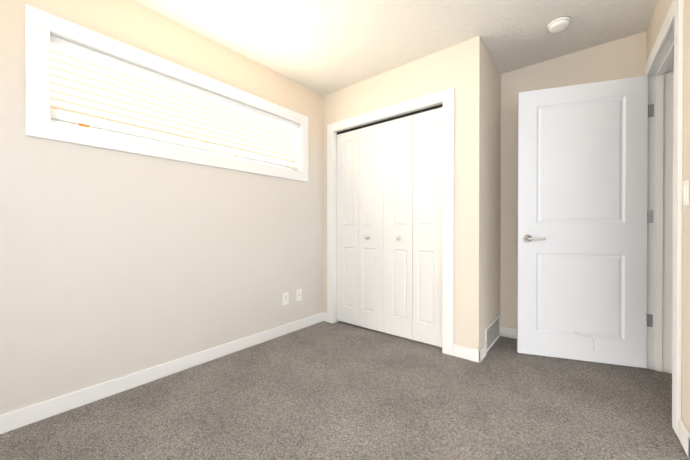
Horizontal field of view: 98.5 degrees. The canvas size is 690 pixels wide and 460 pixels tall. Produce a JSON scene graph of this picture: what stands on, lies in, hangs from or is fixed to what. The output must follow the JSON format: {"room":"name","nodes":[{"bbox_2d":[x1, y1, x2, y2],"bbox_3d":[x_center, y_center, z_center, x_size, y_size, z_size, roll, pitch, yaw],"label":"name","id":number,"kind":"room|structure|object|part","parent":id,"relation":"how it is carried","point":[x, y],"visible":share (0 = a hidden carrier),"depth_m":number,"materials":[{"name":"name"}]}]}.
{"room":"empty bedroom","nodes":[
{"label":"empty bedroom","id":0,"kind":"room"},
{"bbox_2d":[0,0,323,414],"bbox_3d":[-1.221,-0.224,2.101,0.200,2.390,4.540,0,0,39],"label":"wall","id":1,"kind":"structure","parent":0,"point":[114,264],"depth_m":1.85,"materials":[{"name":"paint"}]},
{"bbox_2d":[0,312,326,433],"bbox_3d":[-1.343,0.928,1.775,0.030,0.090,3.570,0,0,39],"label":"baseboard","id":2,"kind":"structure","parent":1,"relation":"attached to","point":[19,418],"depth_m":1.83,"materials":[{"name":"white wood"}]},
{"bbox_2d":[25,4,308,181],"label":"window","id":3,"kind":"structure","parent":1,"relation":"in","point":[60,78],"depth_m":1.89,"materials":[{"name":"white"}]},
{"bbox_2d":[78,123,89,127],"bbox_3d":[-1.477,-0.590,1.681,0.001,0.015,0.048,0,0,39],"label":"tag","id":4,"kind":"object","parent":3,"relation":"attached to","point":[84,125],"visible":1,"depth_m":1.68,"materials":[{"name":"orange plastic"}]},
{"bbox_3d":[-1.111,-0.800,2.331,0.006,0.390,1.670,0,0,39],"label":"glass","id":5,"kind":"part","parent":3,"relation":"part of","materials":[{"name":"white glass"}]},
{"bbox_3d":[-1.109,-0.800,2.330,0.070,0.512,1.792,0,0,39],"label":"frame","id":6,"kind":"part","parent":3,"relation":"part of","materials":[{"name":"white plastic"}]},
{"bbox_3d":[-1.032,-0.609,2.268,0.050,0.018,1.744,0,0,39],"label":"window blind bottom rail","id":7,"kind":"part","parent":3,"relation":"part of","materials":[{"name":"white plastic"}]},
{"bbox_2d":[50,32,300,171],"bbox_3d":[-1.033,-0.800,2.268,0.126,0.512,1.792,0,0,39],"label":"liner","id":8,"kind":"object","parent":3,"relation":"attached to","point":[298,152],"visible":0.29,"depth_m":2.25,"materials":[{"name":"white"}]},
{"bbox_2d":[50,35,297,127],"bbox_3d":[-1.032,-1.020,2.266,0.056,0.037,1.748,0,0,39],"label":"headrail","id":9,"kind":"object","parent":8,"relation":"attached to","point":[68,45],"visible":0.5,"depth_m":1.96,"materials":[{"name":"white plastic"}]},
{"bbox_2d":[89,117,290,163],"bbox_3d":[-1.007,-0.806,2.285,0.065,0.392,1.469,0,0,39],"label":"blind cords","id":10,"kind":"object","parent":9,"relation":"hanging from","point":[235,150],"visible":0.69,"depth_m":2.80,"materials":[{"name":"fabric"}]},
{"bbox_2d":[282,292,288,304],"bbox_3d":[-0.552,0.638,2.760,0.008,0.114,0.070,0,0,39],"label":"electrical outlet","id":11,"kind":"object","parent":1,"relation":"attached to","point":[285,298],"visible":1,"depth_m":2.76,"materials":[{"name":"white plastic"}]},
{"bbox_2d":[296,289,301,300],"bbox_3d":[-0.443,0.632,2.888,0.018,0.114,0.070,0,0,39],"label":"outlet","id":12,"kind":"object","parent":1,"relation":"attached to","point":[298,294],"visible":1,"depth_m":2.88,"materials":[{"name":"white plastic"}]},
{"bbox_2d":[0,321,689,459],"bbox_3d":[0.454,1.008,0.743,4.520,0.060,4.540,0,0,39],"label":"floor","id":13,"kind":"structure","parent":0,"point":[325,390],"depth_m":1.60,"materials":[{"name":"carpet"}]},
{"bbox_2d":[134,0,657,95],"bbox_3d":[0.454,-1.452,0.730,4.520,0.080,4.540,0,0,39],"label":"ceiling","id":14,"kind":"structure","parent":0,"point":[323,47],"depth_m":2.10,"materials":[{"name":"white paint"}]},
{"bbox_2d":[547,16,570,32],"bbox_3d":[1.465,-1.398,2.035,0.132,0.042,0.132,0,0,39],"label":"smoke detector","id":15,"kind":"object","parent":14,"relation":"attached to","point":[558,24],"visible":1,"depth_m":2.01,"materials":[{"name":"white plastic"}]},
{"bbox_2d":[324,36,500,349],"bbox_3d":[0.599,-0.228,2.940,1.560,2.390,0.700,0,0,39],"label":"wall","id":16,"kind":"structure","parent":0,"point":[468,71],"depth_m":2.29,"materials":[{"name":"paint"}]},
{"bbox_2d":[337,129,358,325],"bbox_3d":[0.033,-0.023,3.024,0.284,1.935,0.034,0,0,39],"label":"closet door leaf","id":17,"kind":"structure","parent":16,"relation":"in","point":[347,227],"depth_m":3.01,"materials":[{"name":"white wood"}]},
{"bbox_2d":[359,123,383,331],"bbox_3d":[0.256,-0.022,2.843,0.284,1.935,0.034,0,0,39],"label":"closet door leaf","id":18,"kind":"structure","parent":16,"relation":"in","point":[371,226],"depth_m":2.83,"materials":[{"name":"white wood"}]},
{"bbox_2d":[337,104,442,134],"bbox_3d":[0.367,-1.005,2.747,1.151,0.023,0.026,0,0,39],"label":"door track","id":19,"kind":"object","parent":16,"relation":"attached to","point":[397,117],"visible":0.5,"depth_m":2.68,"materials":[{"name":"black metal"}]},
{"bbox_2d":[327,87,453,355],"bbox_3d":[0.362,-0.032,2.746,1.185,2.000,0.102,0,0,39],"label":"door frame","id":20,"kind":"structure","parent":16,"relation":"attached to","point":[335,227],"depth_m":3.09,"materials":[{"name":"white wood"}]},
{"bbox_2d":[384,115,412,339],"bbox_3d":[0.479,-0.021,2.661,0.284,1.935,0.034,0,0,39],"label":"closet door leaf","id":21,"kind":"structure","parent":16,"relation":"in","point":[398,194],"depth_m":2.64,"materials":[{"name":"white wood"}]},
{"bbox_2d":[412,107,442,346],"bbox_3d":[0.702,-0.020,2.479,0.284,1.935,0.034,0,0,39],"label":"closet door leaf","id":22,"kind":"structure","parent":16,"relation":"in","point":[427,224],"depth_m":2.47,"materials":[{"name":"white wood"}]},
{"bbox_2d":[485,315,499,351],"bbox_3d":[1.242,0.861,2.493,0.010,0.193,0.470,0,0,39],"label":"air vent","id":23,"kind":"object","parent":16,"relation":"in","point":[492,332],"visible":0.9,"depth_m":2.48,"materials":[{"name":"white metal"}]},
{"bbox_2d":[500,31,646,328],"bbox_3d":[1.881,-0.226,2.424,4.200,2.390,0.120,0,0,39],"label":"wall","id":24,"kind":"structure","parent":0,"point":[624,58],"depth_m":2.62,"materials":[{"name":"paint"}]},
{"bbox_2d":[500,326,516,338],"bbox_3d":[1.784,0.924,2.422,0.940,0.090,0.014,0,0,39],"label":"baseboard","id":25,"kind":"structure","parent":24,"relation":"attached to","point":[508,332],"depth_m":2.67,"materials":[{"name":"white wood"}]},
{"bbox_2d":[647,0,689,432],"bbox_3d":[1.866,-0.222,1.659,0.145,2.390,1.085,0,0,39],"label":"wall","id":26,"kind":"structure","parent":0,"point":[661,10],"depth_m":1.35,"materials":[{"name":"paint"}]},
{"bbox_2d":[517,76,647,367],"bbox_3d":[1.713,-0.054,2.170,0.785,2.022,0.087,0,0,19],"label":"door leaf","id":27,"kind":"structure","parent":26,"relation":"in","point":[582,165],"depth_m":2.17,"materials":[{"name":"white wood"}]},
{"bbox_3d":[1.433,0.065,2.250,0.143,0.062,0.052,0,0,19],"label":"entry door handle","id":28,"kind":"part","parent":27,"relation":"part of","materials":[{"name":"silver metal"}]},
{"bbox_2d":[647,314,652,326],"bbox_3d":[2.122,0.631,2.076,0.040,0.088,0.002,0,0,39],"label":"hinge plate","id":29,"kind":"object","parent":26,"relation":"attached to","point":[649,320],"visible":0.64,"depth_m":2.07,"materials":[{"name":"silver metal"}]},
{"bbox_2d":[647,210,652,222],"bbox_3d":[2.122,-0.094,2.072,0.040,0.088,0.002,0,0,39],"label":"hinge plate","id":30,"kind":"object","parent":26,"relation":"attached to","point":[649,216],"visible":0.64,"depth_m":2.07,"materials":[{"name":"silver metal"}]},
{"bbox_2d":[648,104,653,117],"bbox_3d":[2.122,-0.829,2.069,0.040,0.088,0.002,0,0,39],"label":"hinge plate","id":31,"kind":"object","parent":26,"relation":"attached to","point":[650,110],"visible":0.64,"depth_m":2.06,"materials":[{"name":"silver metal"}]},
{"bbox_2d":[644,0,683,434],"bbox_3d":[1.913,-0.087,1.720,0.173,2.120,0.930,0,0,39],"label":"door frame","id":32,"kind":"structure","parent":26,"relation":"attached to","point":[660,205],"depth_m":2.01,"materials":[{"name":"white wood"}]},
{"bbox_2d":[677,418,689,457],"bbox_3d":[2.183,0.932,0.797,1.718,0.090,0.168,0,0,39],"label":"baseboard","id":33,"kind":"structure","parent":26,"relation":"attached to","point":[683,434],"depth_m":1.32,"materials":[{"name":"white wood"}]},
{"bbox_2d":[682,180,688,205],"bbox_3d":[1.536,-0.165,1.343,0.014,0.114,0.070,0,0,39],"label":"light switch","id":34,"kind":"object","parent":26,"relation":"attached to","point":[685,189],"visible":0.98,"depth_m":1.33,"materials":[{"name":"white plastic"}]}
]}

